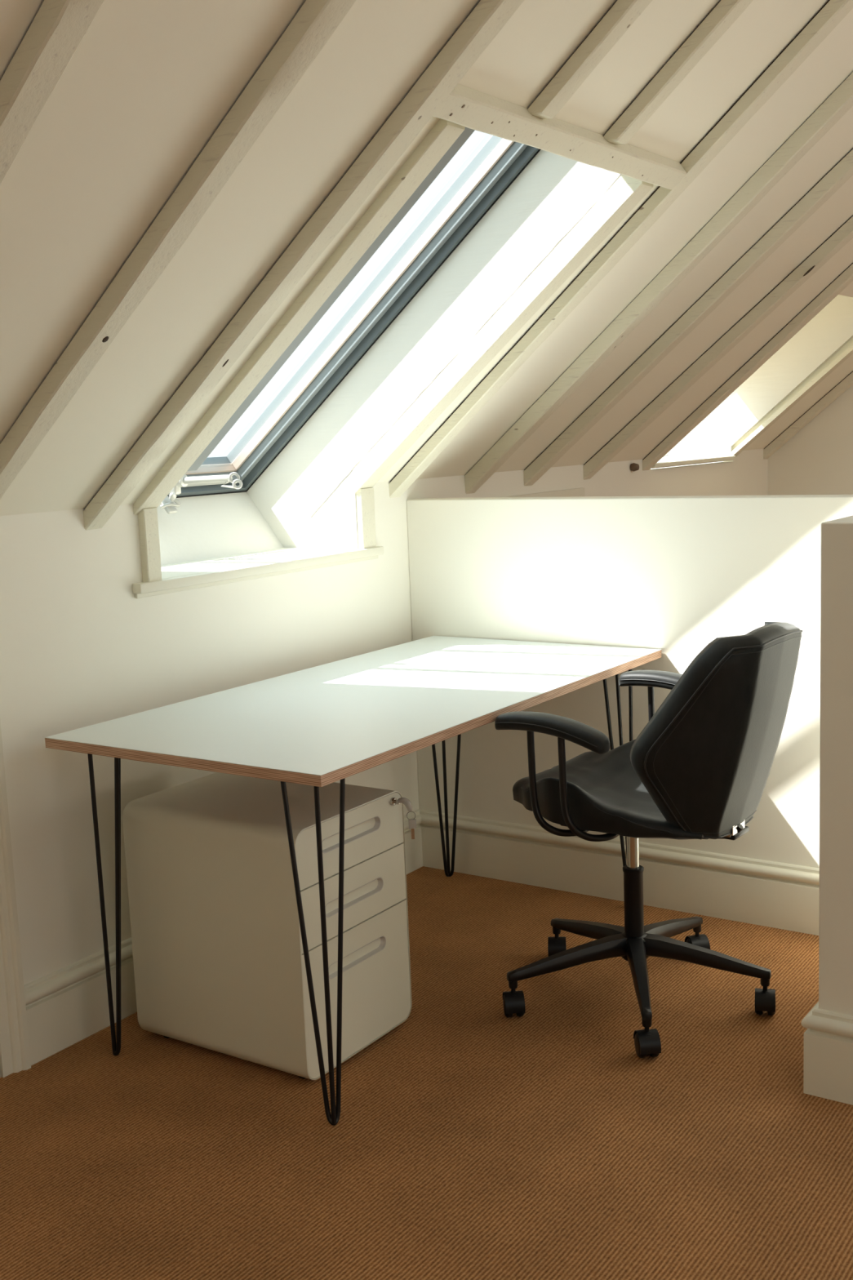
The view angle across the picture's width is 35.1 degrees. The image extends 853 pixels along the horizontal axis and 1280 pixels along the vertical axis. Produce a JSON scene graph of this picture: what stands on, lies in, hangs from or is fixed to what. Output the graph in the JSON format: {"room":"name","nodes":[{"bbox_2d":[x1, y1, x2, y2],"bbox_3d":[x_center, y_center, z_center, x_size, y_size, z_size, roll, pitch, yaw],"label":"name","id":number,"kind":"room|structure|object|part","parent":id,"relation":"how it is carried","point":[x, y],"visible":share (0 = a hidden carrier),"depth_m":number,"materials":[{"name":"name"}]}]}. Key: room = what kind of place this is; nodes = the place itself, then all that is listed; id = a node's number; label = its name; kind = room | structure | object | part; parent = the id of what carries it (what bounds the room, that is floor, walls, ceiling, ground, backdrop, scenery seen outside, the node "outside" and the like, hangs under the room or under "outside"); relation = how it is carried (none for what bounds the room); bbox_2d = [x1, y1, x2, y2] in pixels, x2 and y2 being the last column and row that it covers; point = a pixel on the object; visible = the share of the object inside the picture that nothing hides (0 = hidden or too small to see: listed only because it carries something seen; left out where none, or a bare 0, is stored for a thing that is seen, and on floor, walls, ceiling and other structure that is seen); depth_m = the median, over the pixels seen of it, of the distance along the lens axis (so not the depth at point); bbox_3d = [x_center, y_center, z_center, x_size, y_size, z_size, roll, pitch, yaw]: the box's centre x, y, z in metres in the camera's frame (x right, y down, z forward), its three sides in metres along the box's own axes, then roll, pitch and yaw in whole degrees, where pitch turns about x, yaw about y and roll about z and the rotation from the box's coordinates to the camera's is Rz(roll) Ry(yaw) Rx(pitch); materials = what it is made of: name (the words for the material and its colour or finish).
{"room":"home office","nodes":[
{"label":"home office","id":0,"kind":"room"},
{"bbox_2d":[0,448,768,984],"bbox_3d":[-0.632,0.261,3.355,0.050,1.207,8.350,4,10,34],"label":"wall","id":1,"kind":"structure","parent":0,"point":[78,649],"depth_m":3.16,"materials":[{"name":"white paint"}]},
{"bbox_2d":[0,723,31,1077],"bbox_3d":[-0.920,0.426,2.868,0.030,1.050,0.062,4,10,34],"label":"trim","id":2,"kind":"structure","parent":1,"relation":"attached to","point":[15,1055],"depth_m":2.91,"materials":[{"name":"beige paint"}]},
{"bbox_2d":[23,808,422,1065],"bbox_3d":[-0.449,0.737,3.605,0.026,0.177,1.576,4,10,34],"label":"baseboard","id":3,"kind":"structure","parent":1,"relation":"attached to","point":[66,1006],"depth_m":3.09,"materials":[{"name":"beige paint"}]},
{"bbox_2d":[505,487,585,497],"bbox_3d":[0.426,0.033,4.855,0.016,1.122,0.648,4,10,34],"label":"wall","id":4,"kind":"structure","parent":1,"relation":"in","point":[575,491],"depth_m":4.87,"materials":[{"name":"beige paint"}]},
{"bbox_2d":[630,462,639,471],"bbox_3d":[0.833,-0.690,5.378,0.034,0.034,0.034,4,10,34],"label":"knob","id":5,"kind":"object","parent":1,"relation":"attached to","point":[633,467],"depth_m":5.37,"materials":[{"name":"brown"}]},
{"bbox_2d":[0,866,852,1279],"bbox_3d":[1.572,1.043,1.995,5.400,0.100,8.350,4,10,34],"label":"floor","id":6,"kind":"structure","parent":0,"point":[469,1140],"depth_m":2.61,"materials":[{"name":"carpet"}]},
{"bbox_2d":[122,772,412,1079],"bbox_3d":[-0.354,0.624,3.060,0.506,0.557,0.385,4,10,34],"label":"filing cabinet","id":7,"kind":"object","parent":6,"relation":"on","point":[219,963],"visible":0.9,"depth_m":2.92,"materials":[{"name":"beige metal"}]},
{"bbox_3d":[-0.163,0.425,2.894,0.009,0.122,0.377,4,10,34],"label":"drawer","id":8,"kind":"part","parent":7,"relation":"part of","materials":[{"name":"beige"}]},
{"bbox_3d":[-0.166,0.416,2.892,0.015,0.032,0.212,4,10,34],"label":"drawer pull","id":9,"kind":"part","parent":7,"relation":"part of","materials":[{"name":"grey"}]},
{"bbox_3d":[-0.158,0.553,2.914,0.009,0.130,0.377,4,10,34],"label":"drawer","id":10,"kind":"part","parent":7,"relation":"part of","materials":[{"name":"beige"}]},
{"bbox_3d":[-0.161,0.554,2.913,0.015,0.032,0.212,4,10,34],"label":"drawer pull","id":11,"kind":"part","parent":7,"relation":"part of","materials":[{"name":"grey"}]},
{"bbox_3d":[-0.150,0.758,2.945,0.009,0.279,0.377,4,10,34],"label":"drawer","id":12,"kind":"part","parent":7,"relation":"part of","materials":[{"name":"beige metal"}]},
{"bbox_3d":[-0.156,0.689,2.934,0.015,0.032,0.212,4,10,34],"label":"drawer pull","id":13,"kind":"part","parent":7,"relation":"part of","materials":[{"name":"grey metal"}]},
{"bbox_2d":[394,797,416,839],"bbox_3d":[-0.048,0.397,3.000,0.050,0.095,0.014,2,10,24],"label":"keys","id":14,"kind":"object","parent":7,"relation":"attached to","point":[412,822],"visible":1,"depth_m":2.99,"materials":[{"name":"silver metal"}]},
{"bbox_3d":[-0.030,0.431,2.999,0.007,0.025,0.002,-2,9,-1],"label":"blade","id":15,"kind":"part","parent":14,"relation":"part of","materials":[{"name":"silver metal"}]},
{"bbox_2d":[44,635,661,1125],"bbox_3d":[-0.071,0.479,3.341,0.750,0.734,1.504,4,10,34],"label":"desk","id":16,"kind":"object","parent":6,"relation":"on","point":[320,726],"visible":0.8,"depth_m":2.98,"materials":[{"name":"white laminate"}]},
{"bbox_3d":[-0.654,0.572,2.963,0.100,0.712,0.100,4,10,34],"label":"hairpin leg","id":17,"kind":"part","parent":16,"relation":"part of","materials":[{"name":"black metal"}]},
{"bbox_3d":[-0.207,0.600,2.664,0.100,0.712,0.100,4,10,34],"label":"hairpin leg","id":18,"kind":"part","parent":16,"relation":"part of","materials":[{"name":"black metal"}]},
{"bbox_3d":[0.065,0.382,4.020,0.100,0.712,0.100,4,10,34],"label":"hairpin leg","id":19,"kind":"part","parent":16,"relation":"part of","materials":[{"name":"black metal"}]},
{"bbox_3d":[0.512,0.410,3.721,0.100,0.712,0.100,4,10,34],"label":"hairpin leg","id":20,"kind":"part","parent":16,"relation":"part of","materials":[{"name":"black metal"}]},
{"bbox_2d":[494,622,803,1057],"bbox_3d":[0.507,0.400,3.125,0.685,0.911,0.649,4,11,37],"label":"office chair","id":21,"kind":"object","parent":6,"relation":"on","point":[700,766],"visible":1,"depth_m":2.90,"materials":[{"name":"black leather"}]},
{"bbox_3d":[0.268,0.195,2.898,0.270,0.070,0.064,4,11,37],"label":"armrest","id":22,"kind":"part","parent":21,"relation":"part of","materials":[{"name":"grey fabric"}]},
{"bbox_3d":[0.329,0.750,3.143,0.292,0.089,0.044,-4,9,-14],"label":"leg","id":23,"kind":"part","parent":21,"relation":"part of","materials":[{"name":"black metal"}]},
{"bbox_3d":[0.402,0.720,3.324,0.044,0.089,0.292,-8,10,-31],"label":"leg","id":24,"kind":"part","parent":21,"relation":"part of","materials":[{"name":"black metal"}]},
{"bbox_3d":[0.474,0.340,3.123,0.468,0.134,0.484,4,11,37],"label":"seat","id":25,"kind":"part","parent":21,"relation":"part of","materials":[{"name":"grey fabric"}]},
{"bbox_3d":[0.480,0.763,3.017,0.044,0.089,0.292,-2,9,4],"label":"leg","id":26,"kind":"part","parent":21,"relation":"part of","materials":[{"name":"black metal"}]},
{"bbox_3d":[0.604,0.115,3.339,0.270,0.070,0.064,4,11,37],"label":"armrest","id":27,"kind":"part","parent":21,"relation":"part of","materials":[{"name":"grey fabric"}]},
{"bbox_3d":[0.600,0.714,3.310,0.044,0.089,0.292,5,11,40],"label":"leg","id":28,"kind":"part","parent":21,"relation":"part of","materials":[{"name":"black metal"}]},
{"bbox_3d":[0.648,0.741,3.120,0.292,0.089,0.044,1,9,22],"label":"leg","id":29,"kind":"part","parent":21,"relation":"part of","materials":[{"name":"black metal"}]},
{"bbox_3d":[0.661,0.195,2.955,0.261,0.468,0.461,4,11,37],"label":"backrest","id":30,"kind":"part","parent":21,"relation":"part of","materials":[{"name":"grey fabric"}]},
{"bbox_3d":[0.669,0.412,2.985,0.050,0.030,0.074,4,11,37],"label":"bracket plate","id":31,"kind":"part","parent":21,"relation":"part of","materials":[{"name":"silver metal"}]},
{"bbox_2d":[0,0,852,515],"bbox_3d":[1.473,-1.254,1.649,5.219,2.135,8.350,4,10,34],"label":"ceiling","id":32,"kind":"structure","parent":0,"point":[148,84],"depth_m":2.60,"materials":[{"name":"white paint"}]},
{"bbox_2d":[0,0,104,184],"bbox_3d":[-0.309,-0.999,1.646,2.256,1.876,0.062,4,11,35],"label":"rafter","id":33,"kind":"object","parent":32,"relation":"attached to","point":[59,27],"visible":1,"depth_m":1.83,"materials":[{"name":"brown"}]},
{"bbox_2d":[0,0,355,498],"bbox_3d":[-0.064,-1.064,2.006,2.254,1.877,0.060,4,10,34],"label":"rafter","id":34,"kind":"object","parent":32,"relation":"attached to","point":[316,21],"visible":1,"depth_m":2.30,"materials":[{"name":"brown"}]},
{"bbox_2d":[83,0,524,530],"bbox_3d":[0.146,-1.121,2.316,2.254,1.874,0.063,3,10,33],"label":"rafter","id":35,"kind":"object","parent":32,"relation":"attached to","point":[487,18],"visible":1,"depth_m":2.60,"materials":[{"name":"brown"}]},
{"bbox_2d":[132,118,653,598],"bbox_3d":[-0.263,-0.768,3.369,1.398,1.234,0.983,4,10,34],"label":"window","id":36,"kind":"structure","parent":32,"relation":"attached to","point":[295,493],"depth_m":3.62,"materials":[{"name":"white paint"}]},
{"bbox_3d":[-0.658,-0.227,3.207,0.021,0.173,0.046,4,10,34],"label":"jamb post","id":37,"kind":"part","parent":36,"relation":"part of","materials":[{"name":"white wood"}]},
{"bbox_3d":[-0.683,-0.447,3.831,0.024,0.023,0.320,4,10,34],"label":"cross plate","id":38,"kind":"part","parent":36,"relation":"part of","materials":[{"name":"grey metal"}]},
{"bbox_3d":[-0.723,-0.298,3.766,0.161,0.189,0.805,4,10,34],"label":"panel","id":39,"kind":"part","parent":36,"relation":"part of","materials":[{"name":"white paint"}]},
{"bbox_3d":[-0.416,-0.175,3.582,0.010,0.012,0.974,4,10,34],"label":"sill moulding","id":40,"kind":"part","parent":36,"relation":"part of","materials":[{"name":"beige paint"}]},
{"bbox_3d":[-0.546,-0.201,3.663,0.357,0.024,0.983,4,10,34],"label":"sill","id":41,"kind":"part","parent":36,"relation":"part of","materials":[{"name":"beige paint"}]},
{"bbox_3d":[-0.309,-0.675,2.883,0.914,0.810,0.065,4,10,34],"label":"trim","id":42,"kind":"part","parent":36,"relation":"part of","materials":[{"name":"white wood"}]},
{"bbox_3d":[-0.238,-0.710,2.905,0.827,0.672,0.058,4,10,34],"label":"blind rail","id":43,"kind":"part","parent":36,"relation":"part of","materials":[{"name":"grey metal"}]},
{"bbox_3d":[-0.334,-0.874,3.397,1.236,1.028,0.805,4,10,34],"label":"frame","id":44,"kind":"part","parent":36,"relation":"part of","materials":[{"name":"grey metal"}]},
{"bbox_3d":[-0.343,-0.887,3.401,1.198,0.994,0.768,4,10,34],"label":"sash frame","id":45,"kind":"part","parent":36,"relation":"part of","materials":[{"name":"grey metal"}]},
{"bbox_3d":[-0.175,-0.354,3.916,0.021,0.173,0.064,4,10,34],"label":"jamb post","id":46,"kind":"part","parent":36,"relation":"part of","materials":[{"name":"white wood"}]},
{"bbox_3d":[0.174,-0.803,3.593,0.914,0.810,0.068,4,10,34],"label":"trim","id":47,"kind":"part","parent":36,"relation":"part of","materials":[{"name":"white wood"}]},
{"bbox_2d":[432,84,686,189],"bbox_3d":[0.317,-1.071,2.899,0.064,0.064,1.078,4,10,34],"label":"header beam","id":48,"kind":"structure","parent":32,"relation":"attached to","point":[467,107],"depth_m":2.80,"materials":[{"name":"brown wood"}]},
{"bbox_2d":[527,0,652,119],"bbox_3d":[0.725,-1.546,2.279,1.298,1.068,0.056,4,11,35],"label":"rafter","id":49,"kind":"object","parent":32,"relation":"attached to","point":[621,15],"visible":0.99,"depth_m":2.63,"materials":[{"name":"brown wood"}]},
{"bbox_2d":[389,0,852,497],"bbox_3d":[0.774,-1.287,3.237,2.259,1.874,0.061,4,11,36],"label":"rafter","id":50,"kind":"object","parent":32,"relation":"attached to","point":[833,11],"visible":0.99,"depth_m":3.45,"materials":[{"name":"brown wood"}]},
{"bbox_2d":[464,72,852,493],"bbox_3d":[1.016,-1.345,3.594,2.258,1.886,0.064,4,11,36],"label":"rafter","id":51,"kind":"object","parent":32,"relation":"attached to","point":[836,106],"visible":1,"depth_m":3.86,"materials":[{"name":"brown"}]},
{"bbox_2d":[604,0,753,144],"bbox_3d":[0.910,-1.595,2.550,1.299,1.068,0.056,4,11,36],"label":"rafter","id":52,"kind":"object","parent":32,"relation":"attached to","point":[722,17],"visible":0.98,"depth_m":2.87,"materials":[{"name":"brown"}]},
{"bbox_2d":[523,148,852,485],"bbox_3d":[1.260,-1.411,3.951,2.254,1.882,0.064,3,10,33],"label":"rafter","id":53,"kind":"object","parent":32,"relation":"attached to","point":[842,171],"visible":1,"depth_m":4.27,"materials":[{"name":"brown wood"}]},
{"bbox_2d":[582,215,852,479],"bbox_3d":[1.533,-1.484,4.351,2.262,1.881,0.092,3,10,30],"label":"rafter","id":54,"kind":"object","parent":32,"relation":"attached to","point":[843,235],"visible":1,"depth_m":4.72,"materials":[{"name":"brown"}]},
{"bbox_2d":[642,262,852,471],"bbox_3d":[1.777,-1.554,4.710,2.257,1.871,0.071,4,11,35],"label":"rafter","id":55,"kind":"object","parent":32,"relation":"attached to","point":[845,278],"visible":1,"depth_m":5.16,"materials":[{"name":"brown"}]},
{"bbox_2d":[651,294,852,468],"bbox_3d":[1.298,-1.190,5.782,1.196,0.856,0.956,4,10,34],"label":"window","id":56,"kind":"structure","parent":32,"relation":"attached to","point":[713,439],"depth_m":6.10,"materials":[{"name":"white paint"}]},
{"bbox_3d":[0.995,-0.792,6.022,0.467,0.022,0.892,4,10,34],"label":"sill","id":57,"kind":"part","parent":56,"relation":"part of","materials":[{"name":"beige paint"}]},
{"bbox_3d":[1.728,-1.143,6.044,0.768,0.627,0.064,4,10,34],"label":"trim","id":58,"kind":"part","parent":56,"relation":"part of","materials":[{"name":"white wood"}]},
{"bbox_2d":[763,371,852,459],"bbox_3d":[2.571,-1.760,5.877,2.254,1.878,0.062,4,10,34],"label":"rafter","id":59,"kind":"object","parent":32,"relation":"attached to","point":[847,382],"visible":1,"depth_m":6.47,"materials":[{"name":"brown"}]},
{"bbox_2d":[406,494,852,867],"bbox_3d":[1.192,0.209,3.419,2.900,1.148,0.100,4,10,34],"label":"wall partition","id":60,"kind":"structure","parent":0,"point":[674,575],"depth_m":3.74,"materials":[{"name":"white paint"}]},
{"bbox_2d":[418,808,819,935],"bbox_3d":[0.612,0.662,3.818,1.541,0.177,0.026,4,10,34],"label":"baseboard","id":61,"kind":"structure","parent":60,"relation":"attached to","point":[757,891],"depth_m":3.80,"materials":[{"name":"beige paint"}]},
{"bbox_2d":[768,385,852,495],"bbox_3d":[3.842,-1.275,5.169,5.300,3.342,0.050,4,10,34],"label":"wall","id":62,"kind":"structure","parent":0,"point":[818,460],"depth_m":6.52,"materials":[{"name":"white paint"}]},
{"bbox_2d":[818,515,852,1015],"bbox_3d":[1.055,0.286,2.947,0.124,1.148,0.844,4,10,34],"label":"wall","id":63,"kind":"structure","parent":0,"point":[836,774],"depth_m":2.60,"materials":[{"name":"white paint"}]},
{"bbox_2d":[804,1001,818,1032],"bbox_3d":[1.005,0.764,3.052,0.026,0.177,0.871,4,10,34],"label":"baseboard","id":64,"kind":"structure","parent":63,"relation":"attached to","point":[816,1006],"depth_m":2.71,"materials":[{"name":"beige paint"}]},
{"bbox_2d":[801,1008,852,1105],"bbox_3d":[0.832,0.830,2.665,0.176,0.177,0.026,4,10,34],"label":"baseboard","id":65,"kind":"structure","parent":63,"relation":"attached to","point":[828,1043],"depth_m":2.68,"materials":[{"name":"beige paint"}]}
]}

